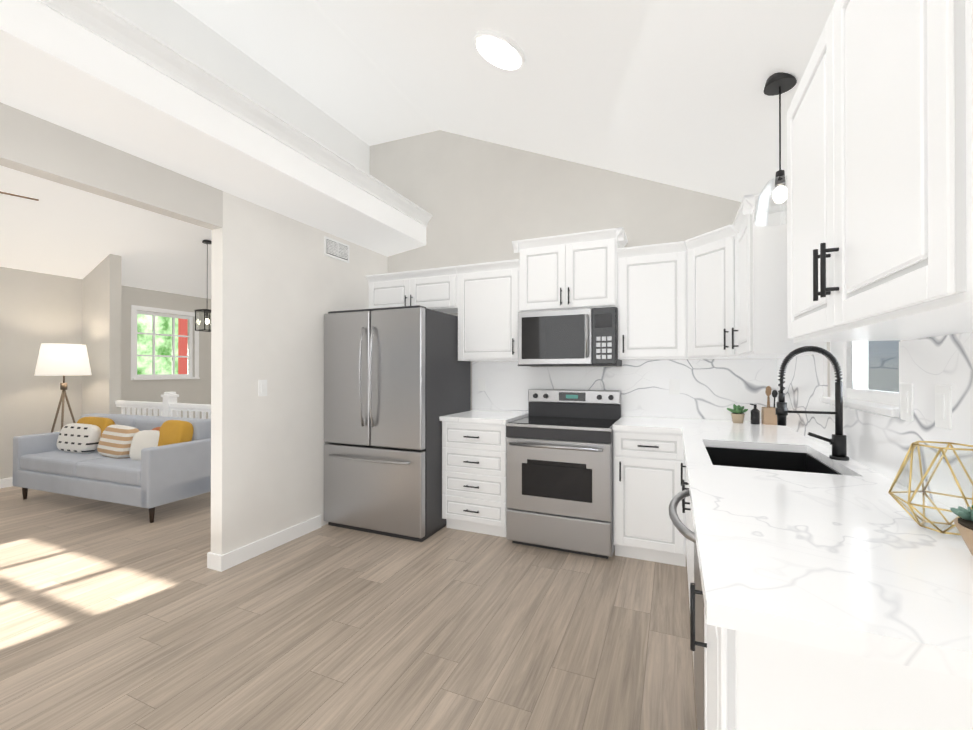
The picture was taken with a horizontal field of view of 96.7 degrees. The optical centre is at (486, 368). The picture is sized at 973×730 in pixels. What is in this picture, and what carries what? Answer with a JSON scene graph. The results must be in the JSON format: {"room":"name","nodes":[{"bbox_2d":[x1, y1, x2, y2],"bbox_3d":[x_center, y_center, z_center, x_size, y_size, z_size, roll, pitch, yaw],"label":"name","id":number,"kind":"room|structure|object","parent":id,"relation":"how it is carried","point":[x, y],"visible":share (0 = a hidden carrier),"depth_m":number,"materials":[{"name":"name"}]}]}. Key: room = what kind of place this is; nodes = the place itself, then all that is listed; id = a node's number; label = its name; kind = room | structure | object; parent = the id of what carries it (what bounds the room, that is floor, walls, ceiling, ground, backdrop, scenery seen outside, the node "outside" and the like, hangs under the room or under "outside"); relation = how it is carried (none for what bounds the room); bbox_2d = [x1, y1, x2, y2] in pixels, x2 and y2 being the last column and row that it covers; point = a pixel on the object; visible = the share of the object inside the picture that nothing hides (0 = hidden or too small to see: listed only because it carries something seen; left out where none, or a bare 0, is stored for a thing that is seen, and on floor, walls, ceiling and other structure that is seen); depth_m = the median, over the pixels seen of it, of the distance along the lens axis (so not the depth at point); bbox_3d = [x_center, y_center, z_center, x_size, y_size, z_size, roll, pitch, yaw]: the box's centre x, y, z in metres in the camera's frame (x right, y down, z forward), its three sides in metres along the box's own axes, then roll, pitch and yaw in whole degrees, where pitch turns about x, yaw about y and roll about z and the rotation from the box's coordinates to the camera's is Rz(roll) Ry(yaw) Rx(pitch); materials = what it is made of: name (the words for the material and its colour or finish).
{"room":"kitchen","nodes":[
{"label":"kitchen","id":0,"kind":"room"},
{"bbox_2d":[0,254,210,478],"bbox_3d":[-5.037,-0.181,4.981,0.750,3.000,5.100,0,0,23],"label":"wall","id":1,"kind":"structure","parent":0,"point":[91,310],"depth_m":5.25,"materials":[{"name":"paint"}]},
{"bbox_2d":[0,477,12,488],"bbox_3d":[-5.634,1.266,4.144,0.014,0.100,2.800,0,0,23],"label":"baseboard","id":2,"kind":"structure","parent":1,"relation":"attached to","point":[6,482],"depth_m":4.80,"materials":[{"name":"white wood"}]},
{"bbox_2d":[131,305,199,379],"bbox_3d":[-4.714,-0.360,6.357,0.150,1.030,0.920,0,0,23],"label":"living room window","id":3,"kind":"structure","parent":1,"relation":"in","point":[161,344],"depth_m":6.35,"materials":[{"name":"clear glass"}]},
{"bbox_2d":[0,102,387,554],"bbox_3d":[-2.407,0.068,1.363,0.110,2.470,6.750,0,0,23],"label":"wall","id":4,"kind":"structure","parent":0,"point":[281,285],"depth_m":3.01,"materials":[{"name":"paint"}]},
{"bbox_2d":[258,380,266,395],"bbox_3d":[-1.595,0.136,3.087,0.010,0.118,0.072,0,0,23],"label":"light switch","id":5,"kind":"object","parent":4,"relation":"attached to","point":[262,387],"visible":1,"depth_m":3.08,"materials":[{"name":"white plastic"}]},
{"bbox_2d":[207,515,320,571],"bbox_3d":[-1.421,1.263,3.636,0.138,0.100,1.784,0,0,23],"label":"baseboard","id":6,"kind":"structure","parent":4,"relation":"attached to","point":[221,563],"depth_m":3.06,"materials":[{"name":"white wood"}]},
{"bbox_2d":[324,236,348,262],"bbox_3d":[-1.298,-1.036,3.770,0.017,0.160,0.300,0,0,23],"label":"air vent","id":7,"kind":"object","parent":4,"relation":"in","point":[335,249],"visible":1,"depth_m":3.75,"materials":[{"name":"white plastic"}]},
{"bbox_2d":[100,0,369,173],"bbox_3d":[-2.614,-1.831,1.461,0.100,1.330,6.750,0,0,23],"label":"wall","id":8,"kind":"structure","parent":0,"point":[175,25],"depth_m":3.17,"materials":[{"name":"paint"}]},
{"bbox_2d":[0,0,432,256],"bbox_3d":[-2.217,-1.342,1.287,0.765,0.350,6.750,0,0,23],"label":"soffit beam","id":9,"kind":"structure","parent":8,"relation":"attached to","point":[100,71],"depth_m":2.21,"materials":[{"name":"paint"}]},
{"bbox_2d":[0,486,697,729],"bbox_3d":[-2.615,1.336,2.074,8.600,0.060,9.000,0,0,23],"label":"floor","id":10,"kind":"structure","parent":0,"point":[115,616],"depth_m":2.16,"materials":[{"name":"brown wood"}]},
{"bbox_2d":[34,343,91,432],"bbox_3d":[-4.843,0.520,4.984,0.485,1.602,0.514,0,0,23],"label":"floor lamp","id":11,"kind":"object","parent":10,"relation":"on","point":[63,360],"visible":0.92,"depth_m":4.84,"materials":[{"name":"white fabric"}]},
{"bbox_2d":[13,413,210,522],"bbox_3d":[-3.650,0.902,4.347,2.098,0.829,0.905,0,0,23],"label":"sofa","id":12,"kind":"object","parent":10,"relation":"on","point":[150,463],"visible":0.98,"depth_m":4.06,"materials":[{"name":"fabric"}]},
{"bbox_2d":[115,392,210,418],"bbox_3d":[-3.037,0.788,4.645,3.176,1.060,0.124,0,0,23],"label":"stair railing","id":13,"kind":"object","parent":10,"relation":"on","point":[169,406],"visible":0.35,"depth_m":4.84,"materials":[{"name":"white wood"}]},
{"bbox_2d":[324,305,469,541],"bbox_3d":[-0.769,0.417,3.783,0.956,1.793,0.925,0,0,23],"label":"refrigerator","id":14,"kind":"object","parent":10,"relation":"on","point":[396,383],"visible":1,"depth_m":3.41,"materials":[{"name":"silver metal"}]},
{"bbox_2d":[442,421,506,536],"bbox_3d":[0.008,0.867,3.639,0.573,0.893,0.644,0,0,23],"label":"drawers","id":15,"kind":"object","parent":10,"relation":"on","point":[473,477],"visible":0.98,"depth_m":3.38,"materials":[{"name":"white wood"}]},
{"bbox_2d":[439,410,527,423],"bbox_3d":[0.010,0.401,3.646,0.573,0.035,0.633,0,0,23],"label":"countertop","id":16,"kind":"structure","parent":15,"relation":"on","point":[473,416],"depth_m":3.48,"materials":[{"name":"stone"}]},
{"bbox_2d":[505,389,620,558],"bbox_3d":[0.602,0.742,3.320,0.764,1.140,0.682,0,0,23],"label":"range","id":17,"kind":"object","parent":10,"relation":"on","point":[559,469],"visible":1,"depth_m":3.09,"materials":[{"name":"silver metal"}]},
{"bbox_2d":[613,430,685,566],"bbox_3d":[1.186,0.865,3.128,0.452,0.893,0.644,0,0,23],"label":"base cabinet","id":18,"kind":"object","parent":10,"relation":"on","point":[647,487],"visible":1,"depth_m":2.88,"materials":[{"name":"white wood"}]},
{"bbox_2d":[613,416,678,433],"bbox_3d":[1.176,0.399,3.141,0.425,0.035,0.633,0,0,23],"label":"countertop","id":19,"kind":"structure","parent":18,"relation":"on","point":[625,423],"depth_m":2.96,"materials":[{"name":"stone"}]},
{"bbox_2d":[681,463,687,573],"bbox_3d":[1.594,0.863,2.763,0.656,0.893,0.990,0,0,23],"label":"base cabinet","id":20,"kind":"object","parent":10,"relation":"on","point":[682,466],"visible":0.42,"depth_m":2.51,"materials":[{"name":"white wood"}]},
{"bbox_2d":[695,419,782,429],"bbox_3d":[1.673,0.398,2.925,0.420,0.035,0.633,0,0,23],"label":"countertop","id":21,"kind":"structure","parent":20,"relation":"on","point":[746,425],"depth_m":2.90,"materials":[{"name":"stone"}]},
{"bbox_2d":[727,404,747,422],"bbox_3d":[1.769,0.315,3.053,0.097,0.130,0.108,0,0,-16],"label":"potted plant","id":22,"kind":"object","parent":21,"relation":"on","point":[737,413],"visible":1,"depth_m":3.02,"materials":[{"name":"plant"}]},
{"bbox_2d":[750,404,759,423],"bbox_3d":[1.849,0.310,2.979,0.058,0.139,0.054,0,0,23],"label":"soap bottle","id":23,"kind":"object","parent":21,"relation":"on","point":[755,415],"visible":1,"depth_m":2.96,"materials":[{"name":"black glass"}]},
{"bbox_2d":[761,386,777,424],"bbox_3d":[1.946,0.248,2.970,0.088,0.262,0.070,0,0,23],"label":"utensil caddy","id":24,"kind":"object","parent":21,"relation":"on","point":[768,416],"visible":0.98,"depth_m":2.95,"materials":[{"name":"beige wood"}]},
{"bbox_2d":[679,418,972,679],"bbox_3d":[1.219,0.393,1.889,0.649,0.035,2.898,0,0,23],"label":"countertop","id":25,"kind":"structure","parent":20,"relation":"on","point":[856,559],"depth_m":0.84,"materials":[{"name":"stone"}]},
{"bbox_2d":[706,447,841,474],"bbox_3d":[1.233,0.580,1.910,0.467,0.331,0.692,0,0,23],"label":"sink","id":26,"kind":"object","parent":25,"relation":"in","point":[781,460],"visible":0.04,"depth_m":2.19,"materials":[{"name":"black metal"}]},
{"bbox_2d":[775,346,848,460],"bbox_3d":[1.376,0.138,1.834,0.254,0.472,0.064,0,0,23],"label":"faucet","id":27,"kind":"object","parent":25,"relation":"on","point":[838,441],"visible":1,"depth_m":1.80,"materials":[{"name":"black metal"}]},
{"bbox_2d":[888,441,972,535],"bbox_3d":[1.058,0.272,0.996,0.172,0.194,0.198,0,0,23],"label":"terrarium","id":28,"kind":"object","parent":25,"relation":"on","point":[909,454],"visible":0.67,"depth_m":1.02,"materials":[{"name":"gold metal"}]},
{"bbox_2d":[950,505,972,555],"bbox_3d":[0.977,0.314,0.796,0.160,0.111,0.160,0,0,23],"label":"succulent bowl","id":29,"kind":"object","parent":25,"relation":"on","point":[963,523],"visible":1,"depth_m":0.83,"materials":[{"name":"brown wood"}]},
{"bbox_2d":[669,489,704,729],"bbox_3d":[0.928,0.861,1.305,0.697,0.885,0.598,0,0,23],"label":"dishwasher","id":30,"kind":"object","parent":10,"relation":"on","point":[683,529],"visible":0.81,"depth_m":1.33,"materials":[{"name":"silver metal"}]},
{"bbox_2d":[682,446,843,661],"bbox_3d":[1.236,0.859,1.936,0.656,0.893,0.797,0,0,23],"label":"base cabinet","id":31,"kind":"object","parent":10,"relation":"on","point":[690,553],"visible":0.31,"depth_m":2.05,"materials":[{"name":"white wood"}]},
{"bbox_2d":[690,583,972,729],"bbox_3d":[0.745,0.854,0.800,0.656,0.893,0.463,0,0,23],"label":"base cabinet","id":32,"kind":"object","parent":10,"relation":"on","point":[755,682],"visible":0.42,"depth_m":0.66,"materials":[{"name":"white wood"}]},
{"bbox_2d":[0,0,835,298],"bbox_3d":[-2.438,-1.762,2.093,7.820,1.384,8.350,0,0,23],"label":"ceiling","id":33,"kind":"structure","parent":0,"point":[669,92],"depth_m":2.83,"materials":[{"name":"paint"}]},
{"bbox_2d":[0,191,38,200],"bbox_3d":[-3.728,-1.615,2.677,1.273,1.069,1.337,0,0,23],"label":"ceiling fan","id":34,"kind":"object","parent":33,"relation":"hanging from","point":[19,196],"visible":1,"depth_m":3.09,"materials":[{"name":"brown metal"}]},
{"bbox_2d":[194,240,210,331],"bbox_3d":[-3.639,-1.081,5.634,0.200,1.177,0.200,0,0,23],"label":"pendant lantern","id":35,"kind":"object","parent":33,"relation":"hanging from","point":[206,311],"visible":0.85,"depth_m":5.58,"materials":[{"name":"black metal"}]},
{"bbox_2d":[474,30,524,70],"bbox_3d":[0.075,-1.813,2.471,0.293,0.143,0.310,0,0,23],"label":"ceiling light","id":36,"kind":"object","parent":33,"relation":"attached to","point":[499,50],"visible":1,"depth_m":2.43,"materials":[{"name":"white plastic"}]},
{"bbox_2d":[753,72,796,225],"bbox_3d":[1.271,-0.956,1.873,0.200,0.612,0.200,0,0,23],"label":"pendant light","id":37,"kind":"object","parent":33,"relation":"hanging from","point":[779,83],"visible":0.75,"depth_m":1.86,"materials":[{"name":"black metal"}]},
{"bbox_2d":[370,130,740,419],"bbox_3d":[0.487,-0.636,3.873,3.870,3.900,0.150,0,0,23],"label":"wall","id":38,"kind":"structure","parent":0,"point":[481,201],"depth_m":3.92,"materials":[{"name":"paint"}]},
{"bbox_2d":[366,266,457,313],"bbox_3d":[-0.640,-0.709,4.077,0.955,0.355,0.366,0,0,23],"label":"upper cabinet","id":39,"kind":"object","parent":38,"relation":"attached to","point":[435,289],"visible":0.81,"depth_m":3.92,"materials":[{"name":"white wood"}]},
{"bbox_2d":[455,259,519,360],"bbox_3d":[0.063,-0.480,3.772,0.573,0.817,0.366,0,0,23],"label":"upper cabinet","id":40,"kind":"object","parent":38,"relation":"attached to","point":[488,301],"visible":0.96,"depth_m":3.63,"materials":[{"name":"white wood"}]},
{"bbox_2d":[512,227,627,311],"bbox_3d":[0.675,-0.747,3.498,0.862,0.575,0.386,0,0,23],"label":"upper cabinet","id":41,"kind":"object","parent":38,"relation":"attached to","point":[570,271],"visible":0.98,"depth_m":3.34,"materials":[{"name":"white wood"}]},
{"bbox_2d":[518,307,621,366],"bbox_3d":[0.664,-0.239,3.469,0.760,0.433,0.442,0,0,23],"label":"microwave","id":42,"kind":"object","parent":41,"relation":"attached to","point":[580,337],"visible":1,"depth_m":3.30,"materials":[{"name":"silver metal"}]},
{"bbox_2d":[472,359,775,420],"bbox_3d":[0.970,0.156,3.567,2.400,0.451,0.018,0,0,23],"label":"backsplash","id":43,"kind":"structure","parent":38,"relation":"attached to","point":[713,389],"depth_m":3.41,"materials":[{"name":"stone"}]},
{"bbox_2d":[478,378,484,390],"bbox_3d":[-0.044,0.145,3.990,0.072,0.118,0.010,0,0,23],"label":"electrical outlet","id":44,"kind":"object","parent":43,"relation":"attached to","point":[481,384],"visible":1,"depth_m":3.99,"materials":[{"name":"white plastic"}]},
{"bbox_2d":[669,379,678,393],"bbox_3d":[1.452,0.137,3.343,0.072,0.118,0.010,0,0,23],"label":"light switch","id":45,"kind":"object","parent":43,"relation":"attached to","point":[673,386],"visible":1,"depth_m":3.34,"materials":[{"name":"white plastic"}]},
{"bbox_2d":[617,241,687,359],"bbox_3d":[1.250,-0.482,3.258,0.474,0.817,0.366,0,0,23],"label":"upper cabinet","id":46,"kind":"object","parent":38,"relation":"attached to","point":[652,303],"visible":1,"depth_m":3.12,"materials":[{"name":"white wood"}]},
{"bbox_2d":[685,225,795,358],"bbox_3d":[1.686,-0.483,2.932,0.618,0.817,0.618,0,0,23],"label":"upper cabinet","id":47,"kind":"object","parent":38,"relation":"attached to","point":[712,270],"visible":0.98,"depth_m":2.82,"materials":[{"name":"white wood"}]},
{"bbox_2d":[827,340,905,417],"bbox_3d":[0.823,-0.053,-0.035,0.150,2.700,7.050,0,0,23],"label":"wall","id":48,"kind":"structure","parent":0,"point":[828,346],"depth_m":2.10,"materials":[{"name":"paint"}]},
{"bbox_2d":[732,191,826,356],"bbox_3d":[1.587,-0.486,2.387,0.366,0.817,0.494,0,0,23],"label":"upper cabinet","id":49,"kind":"object","parent":48,"relation":"attached to","point":[762,285],"visible":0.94,"depth_m":2.24,"materials":[{"name":"white wood"}]},
{"bbox_2d":[820,340,901,416],"bbox_3d":[1.549,-0.328,1.750,0.135,0.975,0.760,0,0,23],"label":"kitchen window","id":50,"kind":"structure","parent":48,"relation":"in","point":[870,371],"depth_m":1.81,"materials":[{"name":"clear glass"}]},
{"bbox_2d":[772,332,972,508],"bbox_3d":[1.514,0.143,1.778,0.018,0.461,2.868,0,0,23],"label":"backsplash","id":51,"kind":"structure","parent":48,"relation":"attached to","point":[880,443],"depth_m":1.33,"materials":[{"name":"stone"}]},
{"bbox_2d":[900,383,913,421],"bbox_3d":[1.317,0.103,1.358,0.010,0.118,0.072,0,0,23],"label":"electrical outlet","id":52,"kind":"object","parent":51,"relation":"attached to","point":[906,401],"visible":1,"depth_m":1.34,"materials":[{"name":"white plastic"}]},
{"bbox_2d":[935,385,951,429],"bbox_3d":[1.238,0.102,1.175,0.010,0.118,0.072,0,0,23],"label":"electrical outlet","id":53,"kind":"object","parent":51,"relation":"attached to","point":[943,406],"visible":1,"depth_m":1.16,"materials":[{"name":"white plastic"}]},
{"bbox_2d":[787,0,972,342],"bbox_3d":[0.988,-0.499,1.002,0.366,0.812,0.980,0,0,23],"label":"upper cabinet","id":54,"kind":"object","parent":48,"relation":"attached to","point":[880,179],"visible":1,"depth_m":0.83,"materials":[{"name":"white wood"}]}
]}

